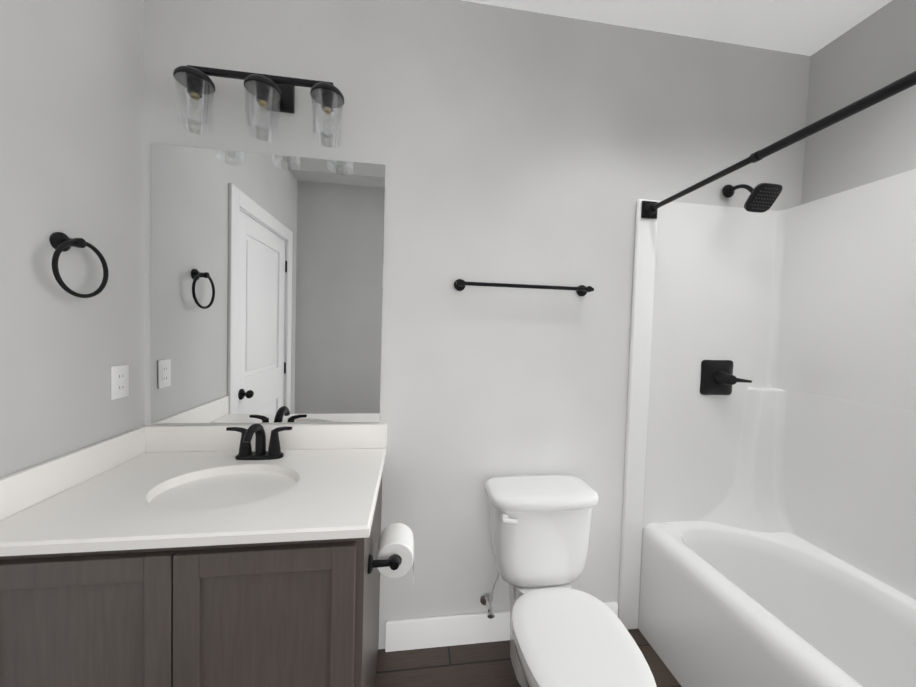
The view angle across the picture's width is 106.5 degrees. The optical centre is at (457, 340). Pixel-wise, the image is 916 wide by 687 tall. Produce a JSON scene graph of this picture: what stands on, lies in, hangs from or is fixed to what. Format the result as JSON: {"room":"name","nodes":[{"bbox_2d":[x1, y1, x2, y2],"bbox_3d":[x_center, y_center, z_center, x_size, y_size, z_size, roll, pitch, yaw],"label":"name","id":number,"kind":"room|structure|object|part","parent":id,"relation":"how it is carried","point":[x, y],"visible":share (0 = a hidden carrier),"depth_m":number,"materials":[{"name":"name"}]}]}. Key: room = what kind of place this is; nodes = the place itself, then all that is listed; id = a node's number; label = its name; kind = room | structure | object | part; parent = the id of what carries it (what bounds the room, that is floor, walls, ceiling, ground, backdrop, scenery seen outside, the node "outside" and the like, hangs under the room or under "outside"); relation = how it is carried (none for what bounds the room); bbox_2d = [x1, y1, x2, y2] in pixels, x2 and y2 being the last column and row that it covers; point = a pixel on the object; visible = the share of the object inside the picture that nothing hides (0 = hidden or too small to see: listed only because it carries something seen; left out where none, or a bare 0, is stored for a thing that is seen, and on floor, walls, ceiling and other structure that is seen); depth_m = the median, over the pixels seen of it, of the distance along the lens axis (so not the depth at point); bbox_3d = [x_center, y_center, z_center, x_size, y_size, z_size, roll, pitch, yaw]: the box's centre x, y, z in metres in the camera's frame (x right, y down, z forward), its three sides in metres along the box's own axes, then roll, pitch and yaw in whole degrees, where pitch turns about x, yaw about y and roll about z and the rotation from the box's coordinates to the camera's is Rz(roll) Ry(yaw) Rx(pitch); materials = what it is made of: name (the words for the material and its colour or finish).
{"room":"bathroom","nodes":[
{"label":"bathroom","id":0,"kind":"room"},
{"bbox_2d":[0,0,143,477],"bbox_3d":[-1.138,-0.035,0.441,0.120,2.740,1.720,1,2,-8],"label":"wall","id":1,"kind":"structure","parent":0,"point":[72,119],"depth_m":1.01,"materials":[{"name":"grey paint"}]},
{"bbox_2d":[50,232,108,297],"bbox_3d":[-1.118,-0.217,0.999,0.059,0.185,0.168,1,2,-8],"label":"towel ring","id":2,"kind":"object","parent":1,"relation":"attached to","point":[60,242],"visible":1,"depth_m":0.97,"materials":[{"name":"black metal"}]},
{"bbox_3d":[-1.114,-0.282,0.985,0.059,0.054,0.054,1,2,-8],"label":"towel ring post","id":3,"kind":"part","parent":2,"relation":"part of","materials":[{"name":"black metal"}]},
{"bbox_2d":[111,364,128,399],"bbox_3d":[-1.179,0.144,1.194,0.007,0.114,0.070,1,2,-8],"label":"electrical outlet","id":4,"kind":"object","parent":1,"relation":"attached to","point":[120,381],"visible":1,"depth_m":1.19,"materials":[{"name":"white plastic"}]},
{"bbox_2d":[144,0,809,649],"bbox_3d":[0.221,-0.032,1.553,3.110,2.740,0.120,1,2,-8],"label":"wall","id":5,"kind":"structure","parent":0,"point":[514,146],"depth_m":1.48,"materials":[{"name":"grey paint"}]},
{"bbox_2d":[173,65,343,147],"bbox_3d":[-0.696,-0.868,1.244,0.556,0.266,0.182,1,2,-8],"label":"sconce","id":6,"kind":"object","parent":5,"relation":"attached to","point":[274,94],"visible":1,"depth_m":1.20,"materials":[{"name":"black"}]},
{"bbox_2d":[173,65,215,98],"bbox_3d":[-0.909,-0.888,1.182,0.116,0.072,0.116,1,2,-8],"label":"socket","id":7,"kind":"object","parent":6,"relation":"attached to","point":[195,79],"depth_m":1.17,"materials":[{"name":"black metal"}]},
{"bbox_3d":[-0.911,-0.813,1.185,0.108,0.147,0.108,1,2,-8],"label":"lamp shade","id":8,"kind":"part","parent":6,"relation":"part of","materials":[{"name":"clear glass"}]},
{"bbox_3d":[-0.694,-0.808,1.214,0.108,0.147,0.108,1,2,-8],"label":"lamp shade","id":9,"kind":"part","parent":6,"relation":"part of","materials":[{"name":"clear glass"}]},
{"bbox_2d":[243,74,281,105],"bbox_3d":[-0.691,-0.883,1.212,0.116,0.072,0.116,1,2,-8],"label":"socket","id":10,"kind":"object","parent":6,"relation":"attached to","point":[263,86],"depth_m":1.19,"materials":[{"name":"black metal"}]},
{"bbox_3d":[-0.681,-0.929,1.260,0.020,0.020,0.112,1,2,-8],"label":"arm","id":11,"kind":"part","parent":6,"relation":"part of"},
{"bbox_3d":[-0.690,-0.947,1.324,0.104,0.114,0.020,1,2,-8],"label":"plate","id":12,"kind":"part","parent":6,"relation":"part of","materials":[{"name":"black metal"}]},
{"bbox_2d":[310,82,343,112],"bbox_3d":[-0.473,-0.877,1.241,0.116,0.072,0.116,1,2,-8],"label":"socket","id":13,"kind":"object","parent":6,"relation":"attached to","point":[325,93],"depth_m":1.22,"materials":[{"name":"black"}]},
{"bbox_3d":[-0.475,-0.803,1.244,0.108,0.147,0.108,1,2,-8],"label":"lamp shade","id":14,"kind":"part","parent":6,"relation":"part of","materials":[{"name":"clear glass"}]},
{"bbox_2d":[140,423,386,452],"bbox_3d":[-0.750,0.386,1.365,0.914,0.100,0.021,1,2,-8],"label":"backsplash","id":15,"kind":"structure","parent":5,"relation":"attached to","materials":[{"name":"white stone"}]},
{"bbox_2d":[151,143,384,423],"bbox_3d":[-0.736,-0.198,1.352,0.857,1.063,0.008,1,2,-8],"label":"mirror","id":16,"kind":"object","parent":5,"relation":"attached to","point":[266,286],"visible":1,"depth_m":1.35,"materials":[{"name":"silver mirror"}]},
{"bbox_2d":[480,572,498,618],"bbox_3d":[0.134,1.070,1.468,0.060,0.218,0.104,1,2,-8],"label":"supply valve","id":17,"kind":"object","parent":5,"relation":"attached to","point":[486,598],"visible":1,"depth_m":1.44,"materials":[{"name":"silver metal"}]},
{"bbox_3d":[0.137,1.151,1.431,0.032,0.019,0.014,1,2,-8],"label":"handle","id":18,"kind":"part","parent":17,"relation":"part of","materials":[{"name":"silver metal"}]},
{"bbox_2d":[385,601,617,651],"bbox_3d":[0.217,1.275,1.532,1.062,0.130,0.014,1,2,-8],"label":"baseboard","id":19,"kind":"structure","parent":5,"relation":"attached to","point":[432,632],"depth_m":1.49,"materials":[{"name":"white wood"}]},
{"bbox_2d":[454,279,593,295],"bbox_3d":[0.284,-0.227,1.455,0.600,0.050,0.074,1,2,-8],"label":"towel rail","id":20,"kind":"object","parent":5,"relation":"attached to","point":[461,284],"visible":1,"depth_m":1.43,"materials":[{"name":"black metal"}]},
{"bbox_3d":[0.012,-0.234,1.418,0.050,0.050,0.074,1,2,-8],"label":"post","id":21,"kind":"part","parent":20,"relation":"part of","materials":[{"name":"black metal"}]},
{"bbox_3d":[0.557,-0.220,1.492,0.050,0.050,0.074,1,2,-8],"label":"post","id":22,"kind":"part","parent":20,"relation":"part of","materials":[{"name":"black metal"}]},
{"bbox_2d":[375,629,681,686],"bbox_3d":[0.302,1.421,0.689,3.110,0.100,1.960,1,2,-8],"label":"floor","id":23,"kind":"structure","parent":0,"point":[487,664],"depth_m":1.40,"materials":[{"name":"brown wood"}]},
{"bbox_2d":[0,423,386,686],"bbox_3d":[-0.726,0.836,1.101,0.914,0.980,0.584,1,2,-8],"label":"bathroom vanity","id":24,"kind":"object","parent":23,"relation":"on","point":[172,556],"visible":0.98,"depth_m":0.86,"materials":[{"name":"grey"}]},
{"bbox_2d":[0,447,386,559],"bbox_3d":[-0.717,0.522,1.091,0.914,0.151,0.584,1,2,-8],"label":"countertop","id":25,"kind":"structure","parent":24,"relation":"on","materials":[{"name":"white stone"}]},
{"bbox_2d":[226,423,291,459],"bbox_3d":[-0.736,0.370,1.238,0.227,0.140,0.143,1,2,-8],"label":"faucet","id":26,"kind":"object","parent":25,"relation":"on","point":[260,452],"visible":1,"depth_m":1.27,"materials":[{"name":"black metal"}]},
{"bbox_3d":[-0.819,0.335,1.270,0.070,0.027,0.024,1,2,-8],"label":"lever","id":27,"kind":"part","parent":26,"relation":"part of","materials":[{"name":"black metal"}]},
{"bbox_3d":[-0.736,0.364,1.236,0.036,0.128,0.139,1,2,-8],"label":"spout","id":28,"kind":"part","parent":26,"relation":"part of","materials":[{"name":"black metal"}]},
{"bbox_3d":[-0.663,0.338,1.291,0.070,0.027,0.024,1,2,-8],"label":"lever","id":29,"kind":"part","parent":26,"relation":"part of","materials":[{"name":"black metal"}]},
{"bbox_2d":[368,523,413,583],"bbox_3d":[-0.205,0.675,1.077,0.132,0.131,0.187,1,2,-8],"label":"toilet paper holder","id":30,"kind":"object","parent":24,"relation":"attached to","point":[395,556],"visible":1,"depth_m":1.04,"materials":[{"name":"black"}]},
{"bbox_3d":[-0.230,0.654,1.003,0.062,0.048,0.048,1,2,-8],"label":"post","id":31,"kind":"part","parent":30,"relation":"part of","materials":[{"name":"black metal"}]},
{"bbox_2d":[484,474,656,686],"bbox_3d":[0.362,0.980,1.180,0.446,0.751,0.726,1,2,-8],"label":"toilet","id":32,"kind":"object","parent":23,"relation":"on","point":[563,633],"visible":1,"depth_m":1.28,"materials":[{"name":"white ceramic"}]},
{"bbox_3d":[0.193,0.674,1.277,0.055,0.024,0.032,1,2,-8],"label":"lever","id":33,"kind":"part","parent":32,"relation":"part of","materials":[{"name":"white plastic"}]},
{"bbox_3d":[0.335,0.805,1.416,0.406,0.317,0.214,1,2,-8],"label":"tank","id":34,"kind":"part","parent":32,"relation":"part of","materials":[{"name":"white ceramic"}]},
{"bbox_3d":[0.340,0.621,1.407,0.446,0.051,0.244,1,2,-8],"label":"lid","id":35,"kind":"part","parent":32,"relation":"part of","materials":[{"name":"white ceramic"}]},
{"bbox_3d":[0.379,0.963,1.063,0.376,0.040,0.490,1,2,-8],"label":"seat","id":36,"kind":"part","parent":32,"relation":"part of","materials":[{"name":"white plastic"}]},
{"bbox_2d":[618,169,915,686],"bbox_3d":[1.308,0.398,0.879,0.872,1.990,1.532,1,2,-8],"label":"shower","id":37,"kind":"object","parent":23,"relation":"on","point":[768,533],"visible":0.9,"depth_m":1.48,"materials":[{"name":"white plastic"}]},
{"bbox_2d":[700,360,751,394],"bbox_3d":[1.238,0.177,1.574,0.188,0.166,0.092,1,2,-8],"label":"shower valve","id":38,"kind":"object","parent":37,"relation":"attached to","point":[718,377],"visible":1,"depth_m":1.59,"materials":[{"name":"black metal"}]},
{"bbox_3d":[1.223,0.176,1.607,0.166,0.166,0.022,1,2,-8],"label":"plate","id":39,"kind":"part","parent":38,"relation":"part of","materials":[{"name":"black metal"}]},
{"bbox_3d":[1.285,0.180,1.556,0.101,0.025,0.024,1,2,-8],"label":"lever","id":40,"kind":"part","parent":38,"relation":"part of","materials":[{"name":"black metal"}]},
{"bbox_2d":[722,183,782,212],"bbox_3d":[1.268,-0.634,1.491,0.116,0.171,0.206,1,2,-8],"label":"shower head","id":41,"kind":"object","parent":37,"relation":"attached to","point":[762,197],"visible":1,"depth_m":1.43},
{"bbox_3d":[1.266,-0.662,1.518,0.017,0.077,0.122,1,2,-8],"label":"arm","id":42,"kind":"part","parent":41,"relation":"part of"},
{"bbox_2d":[636,515,915,686],"bbox_3d":[1.278,1.141,0.903,0.653,0.502,1.532,1,2,-8],"label":"bathtub","id":43,"kind":"object","parent":37,"relation":"in","point":[721,603],"depth_m":1.31,"materials":[{"name":"white ceramic"}]},
{"bbox_2d":[462,0,891,55],"bbox_3d":[0.385,-1.417,0.594,3.110,0.100,1.960,1,2,-8],"label":"ceiling","id":44,"kind":"structure","parent":0,"point":[807,27],"depth_m":1.45,"materials":[{"name":"paint"}]},
{"bbox_2d":[801,0,915,204],"bbox_3d":[1.824,0.038,0.842,0.120,2.740,1.720,1,2,-8],"label":"wall","id":45,"kind":"structure","parent":0,"point":[873,52],"depth_m":1.44,"materials":[{"name":"grey paint"}]},
{"bbox_3d":[0.466,0.036,-0.270,3.110,2.740,0.120,1,2,-8],"label":"wall","id":46,"kind":"structure","parent":0,"visible":0},
{"bbox_2d":[641,71,915,218],"bbox_3d":[0.968,-0.552,0.693,0.076,0.076,1.695,1,2,-8],"label":"rail","id":47,"kind":"object","parent":46,"relation":"attached to","point":[649,209],"visible":1,"depth_m":0.92,"materials":[{"name":"black metal"}]},
{"bbox_3d":[0.889,-0.574,1.274,0.021,0.021,0.460,1,2,-8],"label":"rod","id":48,"kind":"part","parent":47,"relation":"part of","materials":[{"name":"black metal"}]}
]}

